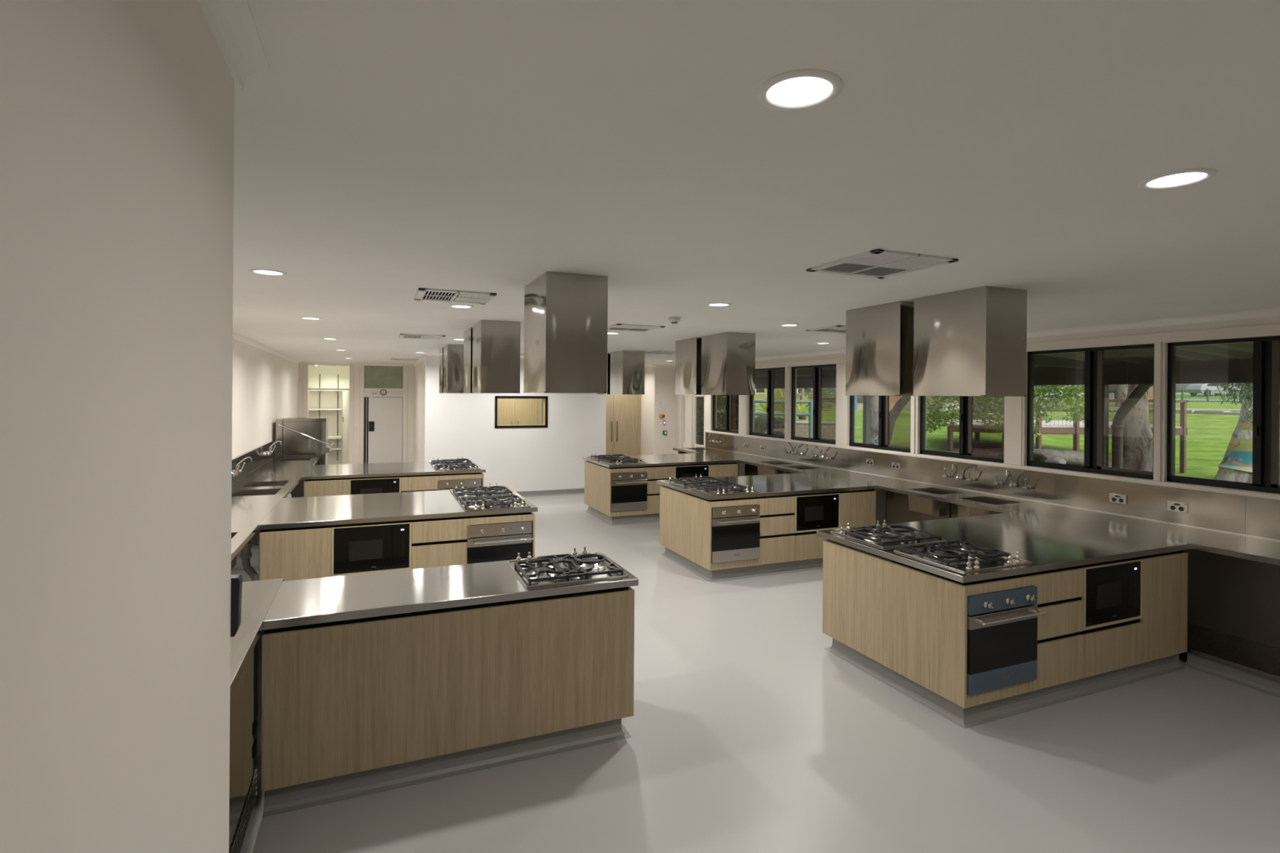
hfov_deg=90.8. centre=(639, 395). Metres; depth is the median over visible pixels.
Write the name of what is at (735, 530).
oven
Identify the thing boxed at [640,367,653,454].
wall
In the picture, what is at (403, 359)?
ceiling vent
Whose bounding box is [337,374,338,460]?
shelf rail
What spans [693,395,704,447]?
door
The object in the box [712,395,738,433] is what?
window
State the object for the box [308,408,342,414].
wall shelf
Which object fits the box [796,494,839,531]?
microwave
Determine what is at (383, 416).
door
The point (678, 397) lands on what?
trim
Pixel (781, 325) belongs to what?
recessed light
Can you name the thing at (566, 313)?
range hood
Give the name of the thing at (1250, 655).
shelf
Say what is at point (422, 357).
trim
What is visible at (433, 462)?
tray
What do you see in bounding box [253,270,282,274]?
diffuser
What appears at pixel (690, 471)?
microwave
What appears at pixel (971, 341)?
range hood
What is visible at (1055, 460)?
rock
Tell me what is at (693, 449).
sink bowl
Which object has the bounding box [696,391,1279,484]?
ground
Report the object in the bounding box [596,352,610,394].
range hood
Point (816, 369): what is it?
window
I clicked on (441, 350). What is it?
range hood
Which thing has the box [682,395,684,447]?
door
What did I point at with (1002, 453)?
rock
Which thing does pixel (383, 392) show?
thermometer
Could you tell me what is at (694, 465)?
base cabinet
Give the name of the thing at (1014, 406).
trim
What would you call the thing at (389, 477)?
base cabinet
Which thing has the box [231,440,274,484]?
backsplash
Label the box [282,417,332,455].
hood
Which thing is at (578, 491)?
baseboard
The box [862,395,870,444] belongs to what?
post
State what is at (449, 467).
gas cooktop
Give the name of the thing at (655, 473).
base cabinet
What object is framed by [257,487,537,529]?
benchtop
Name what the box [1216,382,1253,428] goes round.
branch
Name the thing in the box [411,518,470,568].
base cabinet
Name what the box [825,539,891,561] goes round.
base cabinet
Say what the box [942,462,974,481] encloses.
tap
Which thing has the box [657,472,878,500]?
benchtop
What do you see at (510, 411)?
tall cabinet
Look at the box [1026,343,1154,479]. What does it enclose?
window
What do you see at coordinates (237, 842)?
vent
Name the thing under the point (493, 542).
oven
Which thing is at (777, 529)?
base cabinet
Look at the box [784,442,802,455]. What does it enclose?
tap
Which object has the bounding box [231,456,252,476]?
tap
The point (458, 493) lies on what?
tray
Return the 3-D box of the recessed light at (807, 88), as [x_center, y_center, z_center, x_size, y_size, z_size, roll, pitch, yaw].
[0.357,-0.681,1.414,0.189,0.011,0.189,0,0,-23]
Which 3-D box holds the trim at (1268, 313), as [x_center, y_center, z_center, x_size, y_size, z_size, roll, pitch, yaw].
[3.734,-0.629,7.234,0.057,0.057,15.270,0,0,-23]
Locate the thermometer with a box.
[380,389,386,395]
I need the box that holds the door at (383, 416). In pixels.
[363,390,403,463]
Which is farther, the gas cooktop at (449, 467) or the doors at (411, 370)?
the doors at (411, 370)
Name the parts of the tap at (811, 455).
spout, lever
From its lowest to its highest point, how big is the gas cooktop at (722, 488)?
0.066 m
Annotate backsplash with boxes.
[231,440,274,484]
[704,431,1279,541]
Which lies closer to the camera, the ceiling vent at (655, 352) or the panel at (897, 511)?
the panel at (897, 511)
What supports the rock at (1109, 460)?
on the soil
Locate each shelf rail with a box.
[319,373,320,417]
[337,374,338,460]
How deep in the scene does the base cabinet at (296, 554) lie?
5.12 m
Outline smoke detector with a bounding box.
[668,316,679,324]
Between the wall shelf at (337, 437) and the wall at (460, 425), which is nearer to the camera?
the wall at (460, 425)
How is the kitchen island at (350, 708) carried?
on the floor
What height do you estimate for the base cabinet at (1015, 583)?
0.719 m
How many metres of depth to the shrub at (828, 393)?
45.06 m
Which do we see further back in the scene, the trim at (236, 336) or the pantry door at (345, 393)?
the pantry door at (345, 393)
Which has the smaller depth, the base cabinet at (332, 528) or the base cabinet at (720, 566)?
the base cabinet at (332, 528)
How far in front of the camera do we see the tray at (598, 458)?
10.37 m
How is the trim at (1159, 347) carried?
attached to the wall at (880, 494)
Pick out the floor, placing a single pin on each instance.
(748, 735)
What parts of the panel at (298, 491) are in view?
panel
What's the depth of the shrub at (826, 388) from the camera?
48.04 m
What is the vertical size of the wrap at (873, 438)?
0.610 m
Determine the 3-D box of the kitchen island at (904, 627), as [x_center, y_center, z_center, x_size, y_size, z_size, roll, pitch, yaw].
[2.705,1.546,4.753,2.243,0.864,1.284,0,0,-23]
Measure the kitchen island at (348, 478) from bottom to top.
0.864 m
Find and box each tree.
[870,395,878,435]
[888,395,1004,444]
[1001,385,1084,450]
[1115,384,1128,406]
[1122,384,1153,471]
[1213,383,1253,483]
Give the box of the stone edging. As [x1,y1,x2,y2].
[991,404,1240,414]
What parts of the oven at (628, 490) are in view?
door, door glass, control panel, handle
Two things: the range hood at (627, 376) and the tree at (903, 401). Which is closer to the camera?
the range hood at (627, 376)
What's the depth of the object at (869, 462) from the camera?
8.63 m
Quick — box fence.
[1080,388,1246,401]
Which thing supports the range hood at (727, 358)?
attached to the ceiling
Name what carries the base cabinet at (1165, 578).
in the kitchen island at (904, 627)
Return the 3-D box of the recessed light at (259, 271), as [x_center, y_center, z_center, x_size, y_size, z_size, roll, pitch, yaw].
[-2.113,-0.699,3.587,0.189,0.011,0.189,0,0,-23]
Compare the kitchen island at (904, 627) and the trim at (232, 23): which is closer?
the trim at (232, 23)
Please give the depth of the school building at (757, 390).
59.95 m
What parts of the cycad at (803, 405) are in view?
stem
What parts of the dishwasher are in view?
tank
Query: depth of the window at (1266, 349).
4.88 m
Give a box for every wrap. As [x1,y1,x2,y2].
[870,435,878,444]
[1217,421,1279,472]
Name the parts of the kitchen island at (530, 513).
panel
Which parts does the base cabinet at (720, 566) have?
rail, rail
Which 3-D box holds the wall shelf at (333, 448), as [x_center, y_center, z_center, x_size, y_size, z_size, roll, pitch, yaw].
[-7.626,1.348,15.198,0.795,0.132,0.360,0,0,-23]
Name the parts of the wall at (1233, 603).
panel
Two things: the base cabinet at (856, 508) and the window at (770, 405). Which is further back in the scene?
the window at (770, 405)
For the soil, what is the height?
0.602 m
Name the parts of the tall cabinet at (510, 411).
door, door, panel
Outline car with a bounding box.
[1186,382,1240,395]
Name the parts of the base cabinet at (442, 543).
drawer, drawer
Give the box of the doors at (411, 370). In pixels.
[298,364,414,463]
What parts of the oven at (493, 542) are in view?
door, door glass, control panel, handle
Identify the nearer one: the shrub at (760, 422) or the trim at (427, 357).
the trim at (427, 357)
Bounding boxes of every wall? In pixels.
[0,0,234,852]
[231,338,298,458]
[308,364,371,464]
[413,359,425,462]
[424,359,606,491]
[542,399,543,424]
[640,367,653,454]
[652,367,675,454]
[675,316,1279,540]
[702,421,835,439]
[808,403,895,409]
[1183,549,1279,697]
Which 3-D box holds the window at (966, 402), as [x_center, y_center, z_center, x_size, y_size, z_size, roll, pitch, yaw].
[3.767,0.140,7.380,0.072,1.195,1.190,0,0,-23]
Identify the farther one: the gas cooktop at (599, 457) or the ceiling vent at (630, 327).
the gas cooktop at (599, 457)
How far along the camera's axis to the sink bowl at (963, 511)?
6.61 m
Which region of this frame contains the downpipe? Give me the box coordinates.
[1111,384,1153,468]
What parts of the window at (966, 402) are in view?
sash, screen frame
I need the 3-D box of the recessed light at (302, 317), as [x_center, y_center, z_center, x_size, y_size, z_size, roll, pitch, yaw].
[-3.016,-0.706,5.785,0.189,0.011,0.189,0,0,-23]
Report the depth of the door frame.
14.25 m
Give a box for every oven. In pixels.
[437,478,481,490]
[466,520,534,564]
[610,471,649,511]
[711,504,764,563]
[966,586,1047,695]
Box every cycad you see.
[754,388,798,412]
[773,388,808,417]
[795,395,808,419]
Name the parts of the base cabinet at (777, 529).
drawer, drawer, drawer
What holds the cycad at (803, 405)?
on the bed
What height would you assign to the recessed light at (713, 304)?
0.011 m
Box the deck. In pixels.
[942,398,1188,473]
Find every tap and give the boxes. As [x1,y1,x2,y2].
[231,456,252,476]
[263,440,281,456]
[708,432,721,443]
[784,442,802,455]
[810,445,831,459]
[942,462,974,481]
[993,469,1031,489]
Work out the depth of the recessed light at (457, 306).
4.93 m
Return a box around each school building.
[754,387,835,404]
[857,395,1004,404]
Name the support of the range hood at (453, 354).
attached to the ceiling
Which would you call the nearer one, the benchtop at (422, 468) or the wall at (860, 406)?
the benchtop at (422, 468)
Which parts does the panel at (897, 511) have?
panel, panel, post, access panel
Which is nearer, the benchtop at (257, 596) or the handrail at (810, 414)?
the benchtop at (257, 596)
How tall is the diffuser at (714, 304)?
0.001 m
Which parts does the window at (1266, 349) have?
screen frame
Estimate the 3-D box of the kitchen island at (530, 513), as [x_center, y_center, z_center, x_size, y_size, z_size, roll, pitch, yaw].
[-2.267,1.510,6.070,2.226,0.864,1.340,0,0,-23]
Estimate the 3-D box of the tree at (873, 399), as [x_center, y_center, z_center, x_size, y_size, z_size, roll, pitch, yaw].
[5.653,-0.500,15.001,0.412,5.002,0.412,0,0,-23]
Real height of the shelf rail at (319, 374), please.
2.120 m
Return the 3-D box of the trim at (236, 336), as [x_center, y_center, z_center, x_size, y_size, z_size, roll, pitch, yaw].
[-3.954,-0.685,5.498,0.057,0.057,18.000,0,0,-23]
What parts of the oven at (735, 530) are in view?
door, door glass, control panel, handle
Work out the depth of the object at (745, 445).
11.50 m
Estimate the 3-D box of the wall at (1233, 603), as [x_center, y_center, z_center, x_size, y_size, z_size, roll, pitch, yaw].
[4.395,1.559,4.612,0.690,0.864,2.810,0,0,-23]
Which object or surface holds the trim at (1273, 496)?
attached to the wall at (880, 494)
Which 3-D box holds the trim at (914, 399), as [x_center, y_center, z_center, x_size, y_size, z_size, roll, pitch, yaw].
[3.449,0.133,7.949,0.020,1.205,0.113,0,0,-23]
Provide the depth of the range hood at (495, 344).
5.89 m
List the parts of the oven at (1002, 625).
knob, door glass, door, control panel, knob, handle, knob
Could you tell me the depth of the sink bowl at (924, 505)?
7.05 m
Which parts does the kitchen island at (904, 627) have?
panel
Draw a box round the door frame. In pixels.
[299,361,413,463]
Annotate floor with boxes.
[231,493,1279,852]
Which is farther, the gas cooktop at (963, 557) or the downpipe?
the downpipe
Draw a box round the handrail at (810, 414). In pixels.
[754,400,813,438]
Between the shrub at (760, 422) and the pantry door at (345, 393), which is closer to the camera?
the pantry door at (345, 393)
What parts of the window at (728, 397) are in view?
sash, screen frame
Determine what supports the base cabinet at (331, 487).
in the kitchen island at (348, 478)
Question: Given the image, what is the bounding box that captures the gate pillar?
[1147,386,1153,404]
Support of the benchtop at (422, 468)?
on the kitchen island at (348, 478)
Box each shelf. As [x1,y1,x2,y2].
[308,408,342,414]
[311,390,343,395]
[328,435,342,442]
[332,447,342,453]
[1186,622,1279,676]
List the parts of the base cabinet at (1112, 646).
drawer, frame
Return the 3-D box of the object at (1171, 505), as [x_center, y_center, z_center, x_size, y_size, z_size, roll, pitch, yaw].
[4.526,0.941,5.319,0.010,0.082,0.146,0,0,-23]
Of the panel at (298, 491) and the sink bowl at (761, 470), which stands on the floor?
the panel at (298, 491)
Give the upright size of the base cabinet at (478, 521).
0.719 m
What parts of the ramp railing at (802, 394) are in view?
rail, post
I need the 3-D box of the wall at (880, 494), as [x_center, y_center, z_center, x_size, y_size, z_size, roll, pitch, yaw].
[3.792,0.665,7.327,0.140,2.645,15.390,0,0,-23]
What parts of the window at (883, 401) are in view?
sash, screen frame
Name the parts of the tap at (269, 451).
lever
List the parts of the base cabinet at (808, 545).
drawer, frame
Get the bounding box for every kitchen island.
[258,511,534,580]
[261,586,634,817]
[303,472,484,497]
[584,460,737,524]
[659,485,875,582]
[822,539,1187,728]
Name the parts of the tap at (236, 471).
lever, lever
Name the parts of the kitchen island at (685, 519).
panel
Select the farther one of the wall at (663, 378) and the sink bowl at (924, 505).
the wall at (663, 378)
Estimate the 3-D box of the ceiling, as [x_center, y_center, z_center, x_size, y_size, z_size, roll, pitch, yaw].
[-0.551,-0.739,8.005,8.650,0.100,20.000,0,0,-23]
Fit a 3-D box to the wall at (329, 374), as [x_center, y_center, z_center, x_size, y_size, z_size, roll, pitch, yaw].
[-7.406,0.584,15.548,1.460,2.645,0.100,0,0,-23]
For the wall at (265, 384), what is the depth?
9.09 m
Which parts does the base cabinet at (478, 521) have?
rail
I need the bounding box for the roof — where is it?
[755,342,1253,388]
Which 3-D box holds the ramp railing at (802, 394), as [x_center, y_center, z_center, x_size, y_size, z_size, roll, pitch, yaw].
[6.400,0.122,34.978,5.331,1.770,0.131,0,0,0]
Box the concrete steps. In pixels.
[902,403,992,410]
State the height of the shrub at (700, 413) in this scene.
2.587 m
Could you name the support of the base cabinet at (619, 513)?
attached to the kitchen island at (597, 478)
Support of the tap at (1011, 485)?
attached to the backsplash at (1255, 517)
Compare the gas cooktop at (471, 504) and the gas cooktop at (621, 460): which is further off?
the gas cooktop at (621, 460)
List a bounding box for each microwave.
[333,523,409,574]
[350,478,399,494]
[675,466,708,478]
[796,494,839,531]
[1080,561,1140,626]
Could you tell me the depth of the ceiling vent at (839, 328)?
6.37 m
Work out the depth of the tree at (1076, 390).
11.63 m
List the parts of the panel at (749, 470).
panel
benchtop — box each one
[230,577,284,697]
[231,456,319,570]
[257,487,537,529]
[262,551,638,630]
[301,459,485,479]
[582,453,738,467]
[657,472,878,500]
[672,447,1279,565]
[816,511,1191,582]
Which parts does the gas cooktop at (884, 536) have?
knob, burner, burner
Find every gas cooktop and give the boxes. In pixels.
[428,457,471,465]
[432,462,480,471]
[449,483,515,498]
[457,494,530,511]
[506,546,627,587]
[586,453,630,460]
[600,457,648,464]
[663,474,725,486]
[688,483,759,495]
[831,520,946,548]
[893,540,1031,573]
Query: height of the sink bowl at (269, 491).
0.242 m
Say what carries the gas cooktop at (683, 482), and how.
on the benchtop at (771, 485)
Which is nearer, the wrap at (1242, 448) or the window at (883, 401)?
the window at (883, 401)
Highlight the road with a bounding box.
[1035,393,1244,400]
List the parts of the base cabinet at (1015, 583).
rail, rail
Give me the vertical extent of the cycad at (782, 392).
1.102 m
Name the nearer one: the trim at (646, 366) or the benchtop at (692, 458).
the benchtop at (692, 458)
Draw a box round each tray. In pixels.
[428,460,471,465]
[449,488,515,498]
[586,456,624,460]
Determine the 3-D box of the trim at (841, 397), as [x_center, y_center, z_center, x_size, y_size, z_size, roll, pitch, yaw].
[2.932,0.134,9.188,0.018,1.195,0.238,0,0,-23]
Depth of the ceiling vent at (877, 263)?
3.21 m
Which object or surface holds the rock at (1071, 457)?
on the soil
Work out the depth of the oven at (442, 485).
8.65 m
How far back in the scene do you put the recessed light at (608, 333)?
7.00 m
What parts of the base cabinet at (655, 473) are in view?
drawer, drawer, drawer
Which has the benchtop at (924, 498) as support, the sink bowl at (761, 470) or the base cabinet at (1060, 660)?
the sink bowl at (761, 470)
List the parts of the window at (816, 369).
sash, screen frame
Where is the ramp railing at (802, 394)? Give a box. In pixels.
[755,388,804,406]
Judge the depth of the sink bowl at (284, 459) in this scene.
10.27 m
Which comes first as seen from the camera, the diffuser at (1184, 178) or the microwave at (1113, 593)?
the diffuser at (1184, 178)
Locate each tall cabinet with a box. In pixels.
[497,398,542,425]
[605,394,640,455]
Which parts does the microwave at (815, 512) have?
control panel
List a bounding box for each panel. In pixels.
[236,461,317,558]
[744,463,793,475]
[885,490,1003,524]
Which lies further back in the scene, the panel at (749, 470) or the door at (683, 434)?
the door at (683, 434)
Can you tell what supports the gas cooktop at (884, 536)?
on the benchtop at (1049, 544)
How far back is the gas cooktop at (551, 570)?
3.74 m
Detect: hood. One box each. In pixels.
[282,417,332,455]
[439,347,443,393]
[443,344,464,393]
[463,327,476,393]
[471,320,520,393]
[523,271,608,393]
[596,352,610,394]
[609,350,644,394]
[675,337,702,395]
[701,332,755,395]
[845,301,914,395]
[913,285,1026,396]
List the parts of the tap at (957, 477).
lever, spout, lever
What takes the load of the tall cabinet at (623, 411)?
on the floor
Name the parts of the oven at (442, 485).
door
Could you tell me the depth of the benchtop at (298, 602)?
3.38 m
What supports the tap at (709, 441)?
attached to the backsplash at (1255, 517)
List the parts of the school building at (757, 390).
pane, pane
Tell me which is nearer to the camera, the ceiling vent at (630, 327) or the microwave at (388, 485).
the ceiling vent at (630, 327)
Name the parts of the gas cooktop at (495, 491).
burner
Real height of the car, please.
1.500 m
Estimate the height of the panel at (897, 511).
0.865 m
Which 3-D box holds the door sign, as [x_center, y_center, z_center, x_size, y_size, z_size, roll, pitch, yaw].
[-6.056,-0.037,14.368,0.137,0.065,0.008,0,0,-23]
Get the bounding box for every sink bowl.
[231,488,281,496]
[231,532,238,570]
[242,480,288,497]
[279,457,312,461]
[685,448,710,453]
[757,461,795,475]
[782,465,820,474]
[907,487,964,516]
[957,495,1022,517]
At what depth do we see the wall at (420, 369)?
12.90 m
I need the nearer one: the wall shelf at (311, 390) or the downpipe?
the downpipe
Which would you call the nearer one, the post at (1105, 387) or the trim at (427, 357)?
the post at (1105, 387)
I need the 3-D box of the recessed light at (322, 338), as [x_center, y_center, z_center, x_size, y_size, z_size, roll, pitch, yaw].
[-3.911,-0.712,7.965,0.189,0.011,0.189,0,0,-23]
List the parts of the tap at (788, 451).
spout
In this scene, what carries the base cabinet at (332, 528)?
in the kitchen island at (530, 513)
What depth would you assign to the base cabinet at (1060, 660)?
4.06 m
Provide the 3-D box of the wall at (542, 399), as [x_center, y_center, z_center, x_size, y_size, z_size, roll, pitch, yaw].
[-3.227,0.614,14.315,3.220,2.645,0.100,0,0,-23]
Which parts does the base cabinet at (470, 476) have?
rail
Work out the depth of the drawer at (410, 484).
8.48 m
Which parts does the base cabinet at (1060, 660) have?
drawer, drawer, drawer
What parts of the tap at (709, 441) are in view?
spout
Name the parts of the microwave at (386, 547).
control panel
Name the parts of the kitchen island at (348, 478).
panel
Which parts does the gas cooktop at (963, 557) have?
burner, knob, burner, knob, knob, knob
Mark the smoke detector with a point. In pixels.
(673, 320)
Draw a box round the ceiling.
[232,0,1279,365]
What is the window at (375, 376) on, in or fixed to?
attached to the doors at (411, 370)
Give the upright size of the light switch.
0.120 m
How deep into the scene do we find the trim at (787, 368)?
10.40 m
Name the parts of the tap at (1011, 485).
lever, spout, lever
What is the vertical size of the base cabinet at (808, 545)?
0.719 m
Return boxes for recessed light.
[248,268,287,275]
[299,316,322,319]
[321,337,337,339]
[448,304,473,308]
[607,332,620,334]
[706,302,731,306]
[756,68,843,111]
[779,324,799,326]
[1137,168,1217,189]
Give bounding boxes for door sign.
[370,391,377,395]
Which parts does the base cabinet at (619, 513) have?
rail, rail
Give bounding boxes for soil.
[937,440,1126,469]
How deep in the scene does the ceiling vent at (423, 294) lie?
4.37 m
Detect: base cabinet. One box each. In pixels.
[228,630,264,852]
[259,528,331,581]
[304,480,349,497]
[331,522,411,577]
[349,477,400,494]
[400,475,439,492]
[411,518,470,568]
[439,474,482,486]
[469,514,533,558]
[610,467,645,516]
[645,466,674,514]
[674,465,709,477]
[709,463,737,477]
[711,498,757,570]
[757,496,795,564]
[793,493,839,560]
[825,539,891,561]
[839,491,875,528]
[909,567,1033,707]
[1029,568,1084,691]
[1080,559,1142,678]
[1138,552,1187,662]
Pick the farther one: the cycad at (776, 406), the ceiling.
the cycad at (776, 406)
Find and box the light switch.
[353,426,357,431]
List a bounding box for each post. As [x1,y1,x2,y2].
[854,395,857,410]
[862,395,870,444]
[1102,384,1108,466]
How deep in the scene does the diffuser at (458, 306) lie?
4.94 m
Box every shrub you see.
[696,395,737,429]
[696,395,738,444]
[754,414,784,434]
[795,387,835,410]
[821,387,862,403]
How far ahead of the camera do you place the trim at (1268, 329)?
5.60 m
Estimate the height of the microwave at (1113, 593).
0.377 m
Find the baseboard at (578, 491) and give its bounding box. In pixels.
[515,488,584,497]
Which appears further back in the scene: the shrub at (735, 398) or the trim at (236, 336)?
the shrub at (735, 398)
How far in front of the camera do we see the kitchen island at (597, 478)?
9.88 m
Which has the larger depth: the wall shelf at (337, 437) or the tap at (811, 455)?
the wall shelf at (337, 437)
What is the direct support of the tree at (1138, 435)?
on the ground
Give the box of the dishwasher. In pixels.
[275,417,333,465]
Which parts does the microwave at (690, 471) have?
control panel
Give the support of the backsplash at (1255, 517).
attached to the wall at (880, 494)
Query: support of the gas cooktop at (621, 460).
on the benchtop at (692, 458)
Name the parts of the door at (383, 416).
lock plate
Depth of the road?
69.13 m
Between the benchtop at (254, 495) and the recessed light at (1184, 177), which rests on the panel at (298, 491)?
the benchtop at (254, 495)
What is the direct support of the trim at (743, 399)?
attached to the wall at (880, 494)
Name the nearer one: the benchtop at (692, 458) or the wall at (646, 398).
the benchtop at (692, 458)
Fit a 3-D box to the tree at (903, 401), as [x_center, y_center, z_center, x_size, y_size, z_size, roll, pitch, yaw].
[7.404,-0.412,14.542,3.606,4.348,7.078,0,0,13]
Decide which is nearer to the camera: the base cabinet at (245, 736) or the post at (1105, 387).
the base cabinet at (245, 736)
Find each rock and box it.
[999,449,1004,456]
[1033,448,1063,462]
[1044,457,1066,464]
[1058,450,1084,466]
[1108,458,1111,467]
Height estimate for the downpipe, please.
2.372 m
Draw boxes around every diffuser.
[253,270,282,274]
[452,305,469,307]
[709,303,728,306]
[766,76,832,106]
[1146,172,1207,186]
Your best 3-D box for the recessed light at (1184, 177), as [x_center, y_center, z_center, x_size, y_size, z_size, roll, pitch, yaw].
[1.667,-0.671,1.962,0.189,0.011,0.189,0,0,-23]
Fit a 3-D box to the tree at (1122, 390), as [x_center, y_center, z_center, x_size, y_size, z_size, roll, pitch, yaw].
[36.561,-4.679,47.297,10.950,11.098,11.265,0,0,-28]
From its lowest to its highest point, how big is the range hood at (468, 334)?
0.675 m
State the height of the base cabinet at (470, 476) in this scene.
0.719 m
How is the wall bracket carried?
attached to the wall at (117, 117)
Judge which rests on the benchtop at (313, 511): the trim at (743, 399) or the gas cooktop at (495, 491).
the gas cooktop at (495, 491)
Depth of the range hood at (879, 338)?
4.65 m
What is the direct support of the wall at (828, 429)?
on the ground
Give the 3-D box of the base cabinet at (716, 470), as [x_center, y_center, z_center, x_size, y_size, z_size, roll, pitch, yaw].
[1.248,1.487,10.542,0.522,0.719,0.600,0,0,-23]
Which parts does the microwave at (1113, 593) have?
door, control panel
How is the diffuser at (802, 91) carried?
attached to the recessed light at (807, 88)
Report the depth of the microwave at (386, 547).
5.34 m
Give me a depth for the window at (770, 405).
10.99 m
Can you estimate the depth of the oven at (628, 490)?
9.60 m
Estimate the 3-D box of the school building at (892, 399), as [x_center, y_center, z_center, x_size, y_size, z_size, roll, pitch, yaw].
[27.730,-0.863,59.973,15.518,3.850,7.400,0,0,2]
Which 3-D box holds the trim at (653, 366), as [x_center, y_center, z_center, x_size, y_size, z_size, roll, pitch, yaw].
[0.558,-0.652,14.151,0.580,0.057,0.057,0,0,-23]
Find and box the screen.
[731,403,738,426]
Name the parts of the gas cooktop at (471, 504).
burner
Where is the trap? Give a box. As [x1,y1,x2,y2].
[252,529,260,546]
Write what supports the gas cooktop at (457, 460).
on the benchtop at (422, 468)
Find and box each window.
[364,365,403,388]
[494,395,547,428]
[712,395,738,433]
[749,367,785,438]
[791,364,835,444]
[848,395,910,453]
[920,395,1004,462]
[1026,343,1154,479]
[1166,335,1279,493]
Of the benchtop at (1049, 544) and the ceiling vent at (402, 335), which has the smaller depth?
the benchtop at (1049, 544)
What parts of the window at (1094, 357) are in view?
sash, screen frame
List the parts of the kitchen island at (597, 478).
panel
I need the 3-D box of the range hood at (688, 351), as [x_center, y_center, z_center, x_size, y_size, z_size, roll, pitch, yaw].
[0.719,-0.342,7.730,0.370,0.675,0.576,0,0,-23]
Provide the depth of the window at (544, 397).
12.10 m
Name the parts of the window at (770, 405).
sash, screen frame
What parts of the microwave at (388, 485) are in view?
control panel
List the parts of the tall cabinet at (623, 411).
door, door, panel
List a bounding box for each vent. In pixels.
[228,768,257,852]
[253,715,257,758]
[391,358,418,360]
[398,333,445,339]
[414,288,497,304]
[607,323,665,331]
[646,351,675,354]
[805,324,845,333]
[806,248,958,278]
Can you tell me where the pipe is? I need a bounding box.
[240,542,258,581]
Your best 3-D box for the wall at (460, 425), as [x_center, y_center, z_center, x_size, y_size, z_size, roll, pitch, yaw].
[-2.305,0.621,12.110,3.460,2.645,0.120,0,0,-23]
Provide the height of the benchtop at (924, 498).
0.242 m
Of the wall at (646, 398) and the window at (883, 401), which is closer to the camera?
the window at (883, 401)
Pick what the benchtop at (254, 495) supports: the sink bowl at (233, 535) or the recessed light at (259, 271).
the sink bowl at (233, 535)
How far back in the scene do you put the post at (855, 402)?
44.84 m
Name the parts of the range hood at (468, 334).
casing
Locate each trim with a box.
[197,0,270,91]
[232,332,301,364]
[412,355,426,366]
[425,355,524,361]
[644,364,656,368]
[652,364,675,367]
[676,395,681,453]
[684,395,693,447]
[705,430,1279,500]
[738,395,747,435]
[755,307,1279,360]
[755,323,1279,368]
[784,366,789,439]
[835,363,847,445]
[910,395,918,453]
[1004,396,1024,466]
[1153,342,1165,481]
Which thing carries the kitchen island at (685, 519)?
on the floor
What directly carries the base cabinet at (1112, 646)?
in the kitchen island at (904, 627)
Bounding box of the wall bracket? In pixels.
[230,574,242,637]
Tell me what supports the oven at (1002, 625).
in the base cabinet at (1015, 583)
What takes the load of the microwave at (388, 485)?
in the base cabinet at (389, 477)
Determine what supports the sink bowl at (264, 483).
on the benchtop at (254, 495)
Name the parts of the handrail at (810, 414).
rail, post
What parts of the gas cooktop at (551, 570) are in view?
knob, knob, burner, burner, knob, knob, burner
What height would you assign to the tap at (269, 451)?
0.208 m
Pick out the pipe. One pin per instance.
(246, 553)
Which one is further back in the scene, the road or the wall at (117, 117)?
the road
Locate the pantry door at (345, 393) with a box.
[342,391,349,464]
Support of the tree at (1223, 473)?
on the ground
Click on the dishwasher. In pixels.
(299, 437)
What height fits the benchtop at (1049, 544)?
0.040 m

